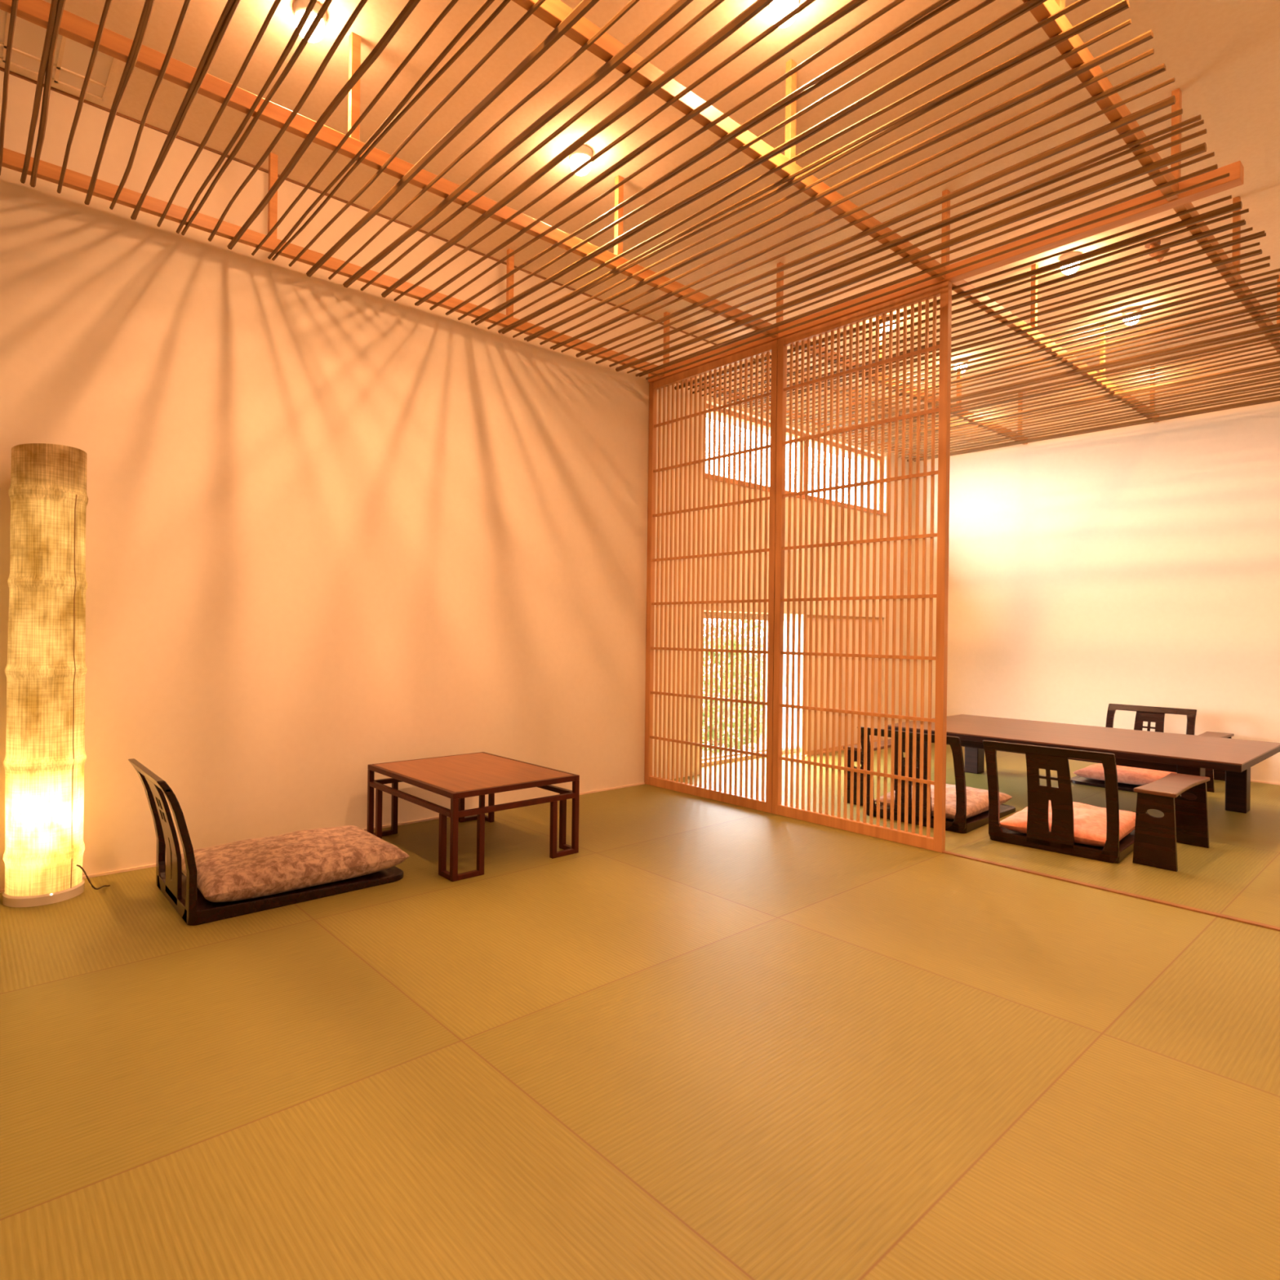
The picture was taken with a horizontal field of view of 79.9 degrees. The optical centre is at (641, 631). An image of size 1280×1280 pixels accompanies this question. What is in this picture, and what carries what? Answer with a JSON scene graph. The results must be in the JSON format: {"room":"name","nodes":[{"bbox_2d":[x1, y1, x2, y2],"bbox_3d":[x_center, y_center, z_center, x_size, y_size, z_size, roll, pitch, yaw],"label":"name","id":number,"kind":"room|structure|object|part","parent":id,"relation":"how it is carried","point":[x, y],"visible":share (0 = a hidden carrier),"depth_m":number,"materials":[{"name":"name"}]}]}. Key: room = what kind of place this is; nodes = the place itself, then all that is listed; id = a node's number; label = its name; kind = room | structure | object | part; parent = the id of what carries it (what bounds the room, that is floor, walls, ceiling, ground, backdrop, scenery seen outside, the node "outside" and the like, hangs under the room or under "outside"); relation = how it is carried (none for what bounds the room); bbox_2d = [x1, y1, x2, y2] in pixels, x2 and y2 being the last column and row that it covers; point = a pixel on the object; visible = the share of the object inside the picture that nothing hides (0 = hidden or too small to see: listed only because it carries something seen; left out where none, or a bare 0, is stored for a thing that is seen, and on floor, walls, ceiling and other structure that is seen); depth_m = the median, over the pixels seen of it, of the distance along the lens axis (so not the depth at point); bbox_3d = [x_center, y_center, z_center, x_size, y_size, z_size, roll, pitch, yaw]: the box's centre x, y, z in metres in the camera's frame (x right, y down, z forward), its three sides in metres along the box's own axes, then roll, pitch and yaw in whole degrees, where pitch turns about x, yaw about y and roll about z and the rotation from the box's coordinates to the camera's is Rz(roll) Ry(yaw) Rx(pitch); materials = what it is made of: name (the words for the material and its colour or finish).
{"room":"japanese tatami room","nodes":[
{"label":"japanese tatami room","id":0,"kind":"room"},
{"bbox_2d":[0,71,909,889],"bbox_3d":[-0.950,-0.539,4.328,9.380,3.055,0.300,1,0,-42],"label":"wall","id":1,"kind":"structure","parent":0,"point":[334,531],"depth_m":3.60,"materials":[{"name":"paint"}]},
{"bbox_2d":[0,782,644,893],"bbox_3d":[-2.127,0.969,3.074,5.780,0.010,0.010,1,0,-42],"label":"baseboard","id":2,"kind":"structure","parent":1,"relation":"attached to","point":[643,783],"depth_m":3.82,"materials":[{"name":"wood"}]},
{"bbox_2d":[0,66,901,415],"bbox_3d":[-0.828,-2.061,4.214,9.180,0.009,0.008,1,0,-42],"label":"trim","id":3,"kind":"structure","parent":1,"relation":"attached to","point":[11,73],"depth_m":3.51,"materials":[{"name":"brown wood"}]},
{"bbox_2d":[702,611,768,760],"bbox_3d":[0.663,0.431,5.968,1.130,1.155,0.035,1,0,-42],"label":"door","id":4,"kind":"structure","parent":1,"relation":"in","point":[704,612],"depth_m":6.19,"materials":[{"name":"brown wood"}]},
{"bbox_2d":[702,746,801,766],"bbox_3d":[1.153,0.999,6.373,2.410,0.030,0.100,1,0,-42],"label":"trim","id":5,"kind":"structure","parent":1,"relation":"attached to","point":[800,748],"depth_m":5.95,"materials":[{"name":"brown wood"}]},
{"bbox_2d":[782,614,803,750],"bbox_3d":[1.308,0.439,6.484,0.600,1.155,0.044,1,0,-42],"label":"door","id":6,"kind":"structure","parent":1,"relation":"in","point":[784,615],"depth_m":6.45,"materials":[{"name":"white paint"}]},
{"bbox_2d":[705,404,887,515],"bbox_3d":[1.310,-1.344,6.230,2.450,0.550,0.132,1,0,-42],"label":"window","id":7,"kind":"structure","parent":1,"relation":"in","point":[878,487],"depth_m":6.25,"materials":[{"name":"brown wood"}]},
{"bbox_3d":[1.307,-1.081,6.230,2.450,0.025,0.132,1,0,-42],"label":"sill","id":8,"kind":"part","parent":7,"relation":"part of","materials":[{"name":"brown wood"}]},
{"bbox_2d":[800,748,844,756],"bbox_3d":[1.758,1.016,6.628,1.170,0.012,0.060,1,0,-42],"label":"trim","id":9,"kind":"structure","parent":1,"relation":"attached to","point":[836,750],"depth_m":6.38,"materials":[{"name":"brown wood"}]},
{"bbox_2d":[801,614,879,754],"bbox_3d":[1.761,0.438,6.632,1.170,1.143,0.028,1,0,-42],"label":"door","id":10,"kind":"structure","parent":1,"relation":"in","point":[877,620],"depth_m":6.56,"materials":[{"name":"wood"}]},
{"bbox_2d":[0,742,1279,1279],"bbox_3d":[1.176,1.054,1.951,9.380,0.080,6.704,1,0,-42],"label":"floor","id":11,"kind":"structure","parent":0,"point":[704,1038],"depth_m":1.78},
{"bbox_2d":[1,443,110,906],"bbox_3d":[-2.162,0.150,2.839,0.315,1.647,0.242,1,0,-42],"label":"floor lamp","id":12,"kind":"object","parent":11,"relation":"on","point":[46,670],"visible":1,"depth_m":2.73,"materials":[{"name":"paper"}]},
{"bbox_3d":[-2.035,0.914,2.854,0.039,0.119,0.132,1,0,15],"label":"cord","id":13,"kind":"part","parent":12,"relation":"part of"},
{"bbox_2d":[128,758,403,925],"bbox_3d":[-1.431,0.734,2.966,0.870,0.496,0.552,1,0,-42],"label":"chair","id":14,"kind":"object","parent":11,"relation":"on","point":[181,891],"visible":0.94,"depth_m":2.70,"materials":[{"name":"brown wood"}]},
{"bbox_3d":[-1.852,0.742,2.884,0.103,0.470,0.112,1,0,-42],"label":"post","id":15,"kind":"part","parent":14,"relation":"part of","materials":[{"name":"brown wood"}]},
{"bbox_3d":[-1.735,0.504,2.690,0.046,0.042,0.552,1,0,-42],"label":"rail","id":16,"kind":"part","parent":14,"relation":"part of","materials":[{"name":"brown wood"}]},
{"bbox_3d":[-1.557,0.746,2.557,0.103,0.470,0.112,1,0,-42],"label":"post","id":17,"kind":"part","parent":14,"relation":"part of","materials":[{"name":"brown wood"}]},
{"bbox_3d":[-1.399,0.959,2.998,0.775,0.049,0.552,1,0,-42],"label":"seat","id":18,"kind":"part","parent":14,"relation":"part of","materials":[{"name":"brown wood"}]},
{"bbox_2d":[181,825,408,902],"bbox_3d":[-1.376,0.885,3.012,0.750,0.127,0.544,1,0,-42],"label":"floor cushion","id":19,"kind":"object","parent":14,"relation":"on","point":[254,868],"visible":0.96,"depth_m":2.87,"materials":[{"name":"fabric"}]},
{"bbox_2d":[367,751,579,881],"bbox_3d":[-0.794,0.815,3.542,0.627,0.350,0.840,1,0,-42],"label":"table","id":20,"kind":"object","parent":11,"relation":"on","point":[458,777],"visible":0.92,"depth_m":3.41,"materials":[{"name":"red wood"}]},
{"bbox_3d":[-1.215,0.822,3.648,0.144,0.326,0.119,1,0,-42],"label":"leg","id":21,"kind":"part","parent":20,"relation":"part of","materials":[{"name":"red wood"}]},
{"bbox_3d":[-0.732,0.828,3.113,0.144,0.326,0.119,1,0,-42],"label":"leg","id":22,"kind":"part","parent":20,"relation":"part of","materials":[{"name":"red wood"}]},
{"bbox_3d":[-0.792,0.653,3.542,0.627,0.024,0.840,1,0,-42],"label":"edge frame","id":23,"kind":"part","parent":20,"relation":"part of","materials":[{"name":"red wood"}]},
{"bbox_3d":[-0.857,0.827,3.972,0.144,0.326,0.119,1,0,-42],"label":"leg","id":24,"kind":"part","parent":20,"relation":"part of","materials":[{"name":"red wood"}]},
{"bbox_3d":[-0.374,0.833,3.437,0.144,0.326,0.119,1,0,-42],"label":"leg","id":25,"kind":"part","parent":20,"relation":"part of","materials":[{"name":"red wood"}]},
{"bbox_2d":[644,339,777,813],"bbox_3d":[0.398,-0.310,4.637,0.036,2.630,1.048,1,0,-42],"label":"lattice screen","id":26,"kind":"object","parent":11,"relation":"on","point":[734,798],"visible":0.99,"depth_m":4.61,"materials":[{"name":"brown wood"}]},
{"bbox_3d":[0.382,0.977,4.637,0.032,0.055,0.968,1,0,-42],"label":"rail","id":27,"kind":"part","parent":26,"relation":"part of","materials":[{"name":"brown wood"}]},
{"bbox_3d":[0.383,0.693,4.635,0.010,0.016,0.968,1,0,-42],"label":"cross rail","id":28,"kind":"part","parent":26,"relation":"part of","materials":[{"name":"brown wood"}]},
{"bbox_3d":[0.390,0.113,4.635,0.010,0.016,0.968,1,0,-42],"label":"cross rail","id":29,"kind":"part","parent":26,"relation":"part of","materials":[{"name":"brown wood"}]},
{"bbox_3d":[0.387,0.402,4.635,0.010,0.016,0.968,1,0,-42],"label":"cross rail","id":30,"kind":"part","parent":26,"relation":"part of","materials":[{"name":"brown wood"}]},
{"bbox_3d":[0.394,-0.177,4.635,0.010,0.016,0.968,1,0,-42],"label":"cross rail","id":31,"kind":"part","parent":26,"relation":"part of","materials":[{"name":"brown wood"}]},
{"bbox_3d":[0.397,-0.461,4.635,0.010,0.016,0.968,1,0,-42],"label":"cross rail","id":32,"kind":"part","parent":26,"relation":"part of","materials":[{"name":"brown wood"}]},
{"bbox_3d":[0.401,-0.752,4.635,0.010,0.016,0.968,1,0,-42],"label":"cross rail","id":33,"kind":"part","parent":26,"relation":"part of","materials":[{"name":"brown wood"}]},
{"bbox_3d":[0.404,-1.043,4.635,0.010,0.016,0.968,1,0,-42],"label":"cross rail","id":34,"kind":"part","parent":26,"relation":"part of","materials":[{"name":"brown wood"}]},
{"bbox_3d":[0.414,-1.603,4.637,0.032,0.045,0.968,1,0,-42],"label":"rail","id":35,"kind":"part","parent":26,"relation":"part of","materials":[{"name":"brown wood"}]},
{"bbox_3d":[0.408,-1.337,4.635,0.010,0.016,0.968,1,0,-42],"label":"cross rail","id":36,"kind":"part","parent":26,"relation":"part of","materials":[{"name":"brown wood"}]},
{"bbox_2d":[772,280,951,853],"bbox_3d":[1.080,-0.302,3.882,0.036,2.630,0.978,1,0,-42],"label":"lattice screen","id":37,"kind":"object","parent":11,"relation":"on","point":[944,290],"visible":1,"depth_m":3.83,"materials":[{"name":"brown wood"}]},
{"bbox_3d":[1.064,0.986,3.882,0.032,0.055,0.898,1,0,-42],"label":"rail","id":38,"kind":"part","parent":37,"relation":"part of","materials":[{"name":"brown wood"}]},
{"bbox_3d":[1.064,0.701,3.880,0.010,0.016,0.898,1,0,-42],"label":"cross rail","id":39,"kind":"part","parent":37,"relation":"part of","materials":[{"name":"brown wood"}]},
{"bbox_3d":[1.068,0.410,3.880,0.010,0.016,0.898,1,0,-42],"label":"cross rail","id":40,"kind":"part","parent":37,"relation":"part of","materials":[{"name":"brown wood"}]},
{"bbox_3d":[1.071,0.121,3.880,0.010,0.016,0.898,1,0,-42],"label":"cross rail","id":41,"kind":"part","parent":37,"relation":"part of","materials":[{"name":"brown wood"}]},
{"bbox_3d":[1.075,-0.169,3.880,0.010,0.016,0.898,1,0,-42],"label":"cross rail","id":42,"kind":"part","parent":37,"relation":"part of","materials":[{"name":"brown wood"}]},
{"bbox_3d":[1.079,-0.453,3.880,0.010,0.016,0.898,1,0,-42],"label":"cross rail","id":43,"kind":"part","parent":37,"relation":"part of","materials":[{"name":"brown wood"}]},
{"bbox_3d":[1.082,-0.744,3.880,0.010,0.016,0.898,1,0,-42],"label":"cross rail","id":44,"kind":"part","parent":37,"relation":"part of","materials":[{"name":"brown wood"}]},
{"bbox_3d":[1.086,-1.035,3.880,0.010,0.016,0.898,1,0,-42],"label":"cross rail","id":45,"kind":"part","parent":37,"relation":"part of","materials":[{"name":"brown wood"}]},
{"bbox_3d":[1.089,-1.329,3.880,0.010,0.016,0.898,1,0,-42],"label":"cross rail","id":46,"kind":"part","parent":37,"relation":"part of","materials":[{"name":"brown wood"}]},
{"bbox_3d":[1.095,-1.594,3.882,0.032,0.045,0.898,1,0,-42],"label":"rail","id":47,"kind":"part","parent":37,"relation":"part of","materials":[{"name":"brown wood"}]},
{"bbox_2d":[843,738,916,805],"bbox_3d":[1.471,0.851,4.672,0.600,0.335,0.165,1,0,-42],"label":"chair","id":48,"kind":"object","parent":11,"relation":"on","point":[889,741],"visible":0.29,"depth_m":4.50,"materials":[{"name":"brown wood"}]},
{"bbox_3d":[1.265,0.857,4.485,0.020,0.317,0.165,1,0,-42],"label":"panel","id":49,"kind":"part","parent":48,"relation":"part of","materials":[{"name":"brown wood"}]},
{"bbox_3d":[1.473,0.692,4.672,0.600,0.018,0.159,1,0,-42],"label":"arm","id":50,"kind":"part","parent":48,"relation":"part of"},
{"bbox_3d":[1.677,0.862,4.858,0.020,0.317,0.165,1,0,-42],"label":"panel","id":51,"kind":"part","parent":48,"relation":"part of","materials":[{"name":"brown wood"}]},
{"bbox_2d":[860,726,1015,833],"bbox_3d":[1.673,0.773,4.277,0.552,0.496,0.870,1,0,45],"label":"chair","id":52,"kind":"object","parent":11,"relation":"on","point":[960,824],"visible":0.64,"depth_m":4.00,"materials":[{"name":"brown wood"}]},
{"bbox_3d":[1.257,0.780,4.172,0.112,0.470,0.103,1,0,45],"label":"post","id":53,"kind":"part","parent":52,"relation":"part of","materials":[{"name":"brown wood"}]},
{"bbox_3d":[1.384,0.542,3.985,0.552,0.042,0.046,1,0,45],"label":"rail","id":54,"kind":"part","parent":52,"relation":"part of","materials":[{"name":"brown wood"}]},
{"bbox_3d":[1.704,0.997,4.311,0.552,0.049,0.775,1,0,45],"label":"seat","id":55,"kind":"part","parent":52,"relation":"part of","materials":[{"name":"brown wood"}]},
{"bbox_2d":[874,783,1012,819],"bbox_3d":[1.710,0.939,4.316,0.516,0.092,0.710,1,0,45],"label":"floor cushion","id":56,"kind":"object","parent":52,"relation":"on","point":[977,799],"visible":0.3,"depth_m":4.16,"materials":[{"name":"pink fabric"}]},
{"bbox_3d":[1.569,0.784,3.861,0.112,0.470,0.103,1,0,45],"label":"post","id":57,"kind":"part","parent":52,"relation":"part of","materials":[{"name":"brown wood"}]},
{"bbox_2d":[982,740,1134,863],"bbox_3d":[2.137,0.778,3.799,0.552,0.496,0.870,1,0,44],"label":"chair","id":58,"kind":"object","parent":11,"relation":"on","point":[1060,839],"visible":0.98,"depth_m":3.53,"materials":[{"name":"brown wood"}]},
{"bbox_3d":[1.724,0.786,3.687,0.112,0.470,0.103,1,0,44],"label":"post","id":59,"kind":"part","parent":58,"relation":"part of","materials":[{"name":"brown wood"}]},
{"bbox_3d":[1.854,0.548,3.502,0.552,0.042,0.046,1,0,44],"label":"rail","id":60,"kind":"part","parent":58,"relation":"part of","materials":[{"name":"brown wood"}]},
{"bbox_3d":[2.167,1.002,3.833,0.552,0.049,0.775,1,0,44],"label":"seat","id":61,"kind":"part","parent":58,"relation":"part of","materials":[{"name":"brown wood"}]},
{"bbox_2d":[1000,800,1135,846],"bbox_3d":[2.173,0.945,3.839,0.516,0.093,0.710,1,0,44],"label":"floor cushion","id":62,"kind":"object","parent":58,"relation":"on","point":[1090,821],"visible":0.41,"depth_m":3.70,"materials":[{"name":"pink fabric"}]},
{"bbox_3d":[2.041,0.790,3.382,0.112,0.470,0.103,1,0,44],"label":"post","id":63,"kind":"part","parent":58,"relation":"part of","materials":[{"name":"brown wood"}]},
{"bbox_2d":[888,714,1279,813],"bbox_3d":[2.661,0.833,4.745,1.128,0.400,1.895,1,0,-42],"label":"table","id":64,"kind":"object","parent":11,"relation":"on","point":[1180,753],"visible":0.82,"depth_m":4.41,"materials":[{"name":"brown wood"}]},
{"bbox_3d":[1.837,0.844,5.049,0.110,0.358,0.100,1,0,-42],"label":"leg","id":65,"kind":"part","parent":64,"relation":"part of","materials":[{"name":"brown wood"}]},
{"bbox_3d":[2.439,0.851,5.592,0.110,0.358,0.100,1,0,-42],"label":"leg","id":66,"kind":"part","parent":64,"relation":"part of","materials":[{"name":"brown wood"}]},
{"bbox_3d":[2.836,0.856,3.943,0.110,0.358,0.100,1,0,-42],"label":"leg","id":67,"kind":"part","parent":64,"relation":"part of","materials":[{"name":"brown wood"}]},
{"bbox_3d":[3.473,0.864,4.447,0.110,0.358,0.100,1,0,-42],"label":"leg","id":68,"kind":"part","parent":64,"relation":"part of","materials":[{"name":"brown wood"}]},
{"bbox_2d":[942,850,1279,931],"bbox_3d":[2.815,1.032,1.940,0.027,0.006,4.290,1,0,-42],"label":"trim","id":69,"kind":"structure","parent":11,"relation":"on","point":[1148,899],"depth_m":2.97,"materials":[{"name":"brown wood"}]},
{"bbox_2d":[1071,703,1196,792],"bbox_3d":[3.428,0.794,5.326,0.870,0.496,0.552,1,0,-42],"label":"chair","id":70,"kind":"object","parent":11,"relation":"on","point":[1150,714],"visible":0.44,"depth_m":5.53,"materials":[{"name":"brown wood"}]},
{"bbox_3d":[3.390,1.017,5.294,0.775,0.049,0.552,1,0,-42],"label":"seat","id":71,"kind":"part","parent":70,"relation":"part of","materials":[{"name":"brown wood"}]},
{"bbox_3d":[3.553,0.809,5.735,0.103,0.470,0.112,1,0,-42],"label":"post","id":72,"kind":"part","parent":70,"relation":"part of","materials":[{"name":"brown wood"}]},
{"bbox_2d":[1073,763,1177,785],"bbox_3d":[3.381,0.968,5.285,0.720,0.080,0.510,1,0,-42],"label":"floor cushion","id":73,"kind":"object","parent":70,"relation":"on","point":[1126,775],"visible":0.56,"depth_m":5.10,"materials":[{"name":"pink fabric"}]},
{"bbox_3d":[3.737,0.571,5.602,0.046,0.042,0.552,1,0,-42],"label":"rail","id":74,"kind":"part","parent":70,"relation":"part of","materials":[{"name":"brown wood"}]},
{"bbox_3d":[3.848,0.812,5.408,0.103,0.470,0.112,1,0,-42],"label":"post","id":75,"kind":"part","parent":70,"relation":"part of","materials":[{"name":"brown wood"}]},
{"bbox_2d":[1132,772,1209,871],"bbox_3d":[2.450,0.863,3.521,0.600,0.335,0.165,1,0,-42],"label":"armrest","id":76,"kind":"object","parent":11,"relation":"on","point":[1184,821],"visible":1,"depth_m":3.37,"materials":[{"name":"brown wood"}]},
{"bbox_3d":[2.243,0.869,3.334,0.020,0.317,0.165,1,0,-42],"label":"panel","id":77,"kind":"part","parent":76,"relation":"part of","materials":[{"name":"brown wood"}]},
{"bbox_3d":[2.451,0.704,3.521,0.600,0.018,0.159,1,0,-42],"label":"arm","id":78,"kind":"part","parent":76,"relation":"part of"},
{"bbox_3d":[2.656,0.874,3.707,0.020,0.317,0.165,1,0,-42],"label":"panel","id":79,"kind":"part","parent":76,"relation":"part of","materials":[{"name":"brown wood"}]},
{"bbox_2d":[1198,731,1234,792],"bbox_3d":[3.878,0.880,5.214,0.600,0.335,0.165,1,0,-42],"label":"armrest","id":80,"kind":"object","parent":11,"relation":"on","point":[1218,775],"visible":0.19,"depth_m":5.26,"materials":[{"name":"brown wood"}]},
{"bbox_3d":[3.671,0.887,5.028,0.020,0.317,0.165,1,0,-42],"label":"panel","id":81,"kind":"part","parent":80,"relation":"part of","materials":[{"name":"brown wood"}]},
{"bbox_3d":[3.880,0.722,5.214,0.600,0.018,0.159,1,0,-42],"label":"arm","id":82,"kind":"part","parent":80,"relation":"part of"},
{"bbox_3d":[4.084,0.892,5.400,0.020,0.317,0.165,1,0,-42],"label":"panel","id":83,"kind":"part","parent":80,"relation":"part of","materials":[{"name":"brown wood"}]},
{"bbox_2d":[0,0,1279,419],"bbox_3d":[1.214,-2.080,1.951,9.380,0.080,6.704,1,0,-42],"label":"ceiling","id":84,"kind":"structure","parent":0,"point":[1223,56],"depth_m":3.08,"materials":[{"name":"paint"}]},
{"bbox_2d":[0,8,117,102],"bbox_3d":[-2.236,-2.078,2.580,0.752,0.010,0.420,1,0,-42],"label":"ceiling hatch","id":85,"kind":"object","parent":84,"relation":"attached to","point":[72,58],"visible":0.65,"depth_m":2.77,"materials":[{"name":"paint"}]},
{"bbox_2d":[293,0,326,42],"bbox_3d":[-1.104,-2.021,2.544,0.100,0.096,0.100,1,0,-42],"label":"ceiling lamp","id":86,"kind":"object","parent":84,"relation":"attached to","point":[300,6],"visible":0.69,"depth_m":2.51,"materials":[{"name":"white glass"}]},
{"bbox_3d":[-1.104,-2.003,2.544,0.094,0.060,0.094,1,0,-42],"label":"bulb","id":87,"kind":"part","parent":86,"relation":"part of","materials":[{"name":"white glass"}]},
{"bbox_2d":[293,0,326,26],"bbox_3d":[-1.104,-2.051,2.544,0.100,0.036,0.100,1,0,-42],"label":"socket","id":88,"kind":"object","parent":86,"relation":"attached to","point":[300,6],"depth_m":2.51,"materials":[{"name":"white paint"}]},
{"bbox_2d":[568,145,592,176],"bbox_3d":[-0.261,-2.010,3.279,0.100,0.096,0.100,1,0,-42],"label":"ceiling lamp","id":89,"kind":"object","parent":84,"relation":"attached to","point":[584,153],"visible":0.81,"depth_m":3.24,"materials":[{"name":"white glass"}]},
{"bbox_2d":[568,145,592,159],"bbox_3d":[-0.260,-2.040,3.279,0.100,0.036,0.100,1,0,-42],"label":"socket","id":90,"kind":"object","parent":89,"relation":"attached to","point":[584,152],"depth_m":3.24,"materials":[{"name":"white paint"}]},
{"bbox_3d":[-0.261,-1.992,3.279,0.094,0.060,0.094,1,0,-42],"label":"bulb","id":91,"kind":"part","parent":89,"relation":"part of","materials":[{"name":"white glass"}]},
{"bbox_2d":[0,0,1279,462],"bbox_3d":[0.671,-1.823,3.482,7.928,0.447,3.100,1,0,-42],"label":"lattice","id":92,"kind":"object","parent":84,"relation":"hanging from","point":[1172,190],"visible":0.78,"depth_m":2.92,"materials":[{"name":"brown wood"}]},
{"bbox_2d":[768,0,799,27],"bbox_3d":[0.458,-2.002,2.457,0.100,0.096,0.100,1,0,-42],"label":"ceiling lamp","id":93,"kind":"object","parent":84,"relation":"attached to","point":[778,9],"visible":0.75,"depth_m":2.43,"materials":[{"name":"white glass"}]},
{"bbox_2d":[881,315,896,331],"bbox_3d":[1.599,-1.988,4.957,0.100,0.096,0.100,1,0,-42],"label":"ceiling lamp","id":94,"kind":"object","parent":84,"relation":"attached to","point":[895,320],"visible":0.19,"depth_m":4.92,"materials":[{"name":"white paint"}]},
{"bbox_3d":[1.598,-1.970,4.957,0.094,0.060,0.094,1,0,-42],"label":"bulb","id":95,"kind":"part","parent":94,"relation":"part of","materials":[{"name":"white glass"}]},
{"bbox_2d":[953,358,968,373],"bbox_3d":[2.384,-1.978,5.706,0.100,0.096,0.100,1,0,-42],"label":"ceiling lamp","id":96,"kind":"object","parent":84,"relation":"attached to","point":[966,361],"visible":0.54,"depth_m":5.67,"materials":[{"name":"white paint"}]},
{"bbox_3d":[2.384,-1.960,5.706,0.094,0.060,0.094,1,0,-42],"label":"bulb","id":97,"kind":"part","parent":96,"relation":"part of","materials":[{"name":"white glass"}]},
{"bbox_2d":[953,358,968,365],"bbox_3d":[2.384,-2.008,5.706,0.100,0.036,0.100,1,0,-42],"label":"socket","id":98,"kind":"object","parent":96,"relation":"attached to","point":[966,361],"depth_m":5.67,"materials":[{"name":"white paint"}]},
{"bbox_2d":[1059,251,1080,275],"bbox_3d":[2.316,-1.979,4.125,0.100,0.096,0.100,1,0,-42],"label":"ceiling lamp","id":99,"kind":"object","parent":84,"relation":"attached to","point":[1069,255],"visible":0.49,"depth_m":4.10,"materials":[{"name":"white glass"}]},
{"bbox_2d":[1059,251,1080,261],"bbox_3d":[2.316,-2.009,4.125,0.100,0.036,0.100,1,0,-42],"label":"socket","id":100,"kind":"object","parent":99,"relation":"attached to","point":[1069,255],"depth_m":4.09,"materials":[{"name":"white paint"}]},
{"bbox_3d":[2.316,-1.961,4.125,0.094,0.060,0.094,1,0,-42],"label":"bulb","id":101,"kind":"part","parent":99,"relation":"part of","materials":[{"name":"white glass"}]},
{"bbox_2d":[1122,306,1141,325],"bbox_3d":[3.072,-1.969,4.788,0.100,0.096,0.100,1,0,-42],"label":"ceiling lamp","id":102,"kind":"object","parent":84,"relation":"attached to","point":[1137,309],"visible":0.41,"depth_m":4.76,"materials":[{"name":"white glass"}]},
{"bbox_2d":[1122,306,1141,315],"bbox_3d":[3.072,-1.999,4.788,0.100,0.036,0.100,1,0,-42],"label":"socket","id":103,"kind":"object","parent":102,"relation":"attached to","point":[1138,309],"depth_m":4.75,"materials":[{"name":"white paint"}]},
{"bbox_3d":[3.071,-1.951,4.788,0.094,0.060,0.094,1,0,-42],"label":"bulb","id":104,"kind":"part","parent":102,"relation":"part of","materials":[{"name":"white glass"}]},
{"bbox_2d":[1144,237,1169,262],"bbox_3d":[2.667,-1.966,3.950,0.111,0.113,0.072,1,0,27],"label":"spotlight","id":105,"kind":"object","parent":84,"relation":"attached to","point":[1157,243],"visible":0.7,"depth_m":3.93,"materials":[{"name":"metal"}]},
{"bbox_2d":[909,343,1279,783],"bbox_3d":[4.706,-0.470,4.986,0.100,3.055,6.304,1,0,-42],"label":"wall","id":106,"kind":"structure","parent":0,"point":[1139,564],"depth_m":5.98,"materials":[{"name":"paint"}]},
{"bbox_2d":[1009,751,1279,785],"bbox_3d":[4.647,1.052,4.949,0.010,0.010,6.304,1,0,-42],"label":"baseboard","id":107,"kind":"structure","parent":106,"relation":"attached to","point":[1264,782],"depth_m":5.30,"materials":[{"name":"wood"}]},
{"label":"outside","id":108,"kind":"structure","parent":0,"visible":0},
{"bbox_2d":[702,680,762,757],"bbox_3d":[-1.595,1.331,10.703,20.000,0.100,9.996,1,0,-42],"label":"ground","id":109,"kind":"structure","parent":108,"point":[728,728],"depth_m":8.90,"materials":[{"name":"soil"}]},
{"bbox_2d":[702,635,763,753],"bbox_3d":[0.798,0.673,8.248,1.362,1.284,1.306,1,0,-42],"label":"shrub","id":110,"kind":"object","parent":109,"relation":"on","point":[719,639],"visible":0.27,"depth_m":8.05,"materials":[{"name":"green plant"}]},
{"bbox_3d":[0.828,0.774,8.319,0.751,1.083,0.424,1,0,14],"label":"stem","id":111,"kind":"part","parent":110,"relation":"part of","materials":[{"name":"green plant"}]},
{"bbox_2d":[702,622,763,716],"bbox_3d":[0.911,0.569,11.361,1.969,1.500,1.924,1,0,-42],"label":"shrub","id":112,"kind":"object","parent":109,"relation":"on","point":[709,624],"visible":0.04,"depth_m":11.16,"materials":[{"name":"green plant"}]},
{"bbox_2d":[719,619,763,711],"bbox_3d":[2.134,0.177,12.870,1.906,2.407,1.853,1,0,-42],"label":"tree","id":113,"kind":"object","parent":109,"relation":"on","point":[730,620],"visible":0.04,"depth_m":12.62,"materials":[{"name":"green plant"}]},
{"bbox_2d":[724,636,763,729],"bbox_3d":[1.667,0.688,9.708,1.348,1.278,1.408,1,0,-42],"label":"shrub","id":114,"kind":"object","parent":109,"relation":"on","point":[756,639],"visible":0.08,"depth_m":9.61,"materials":[{"name":"green plant"}]}
]}

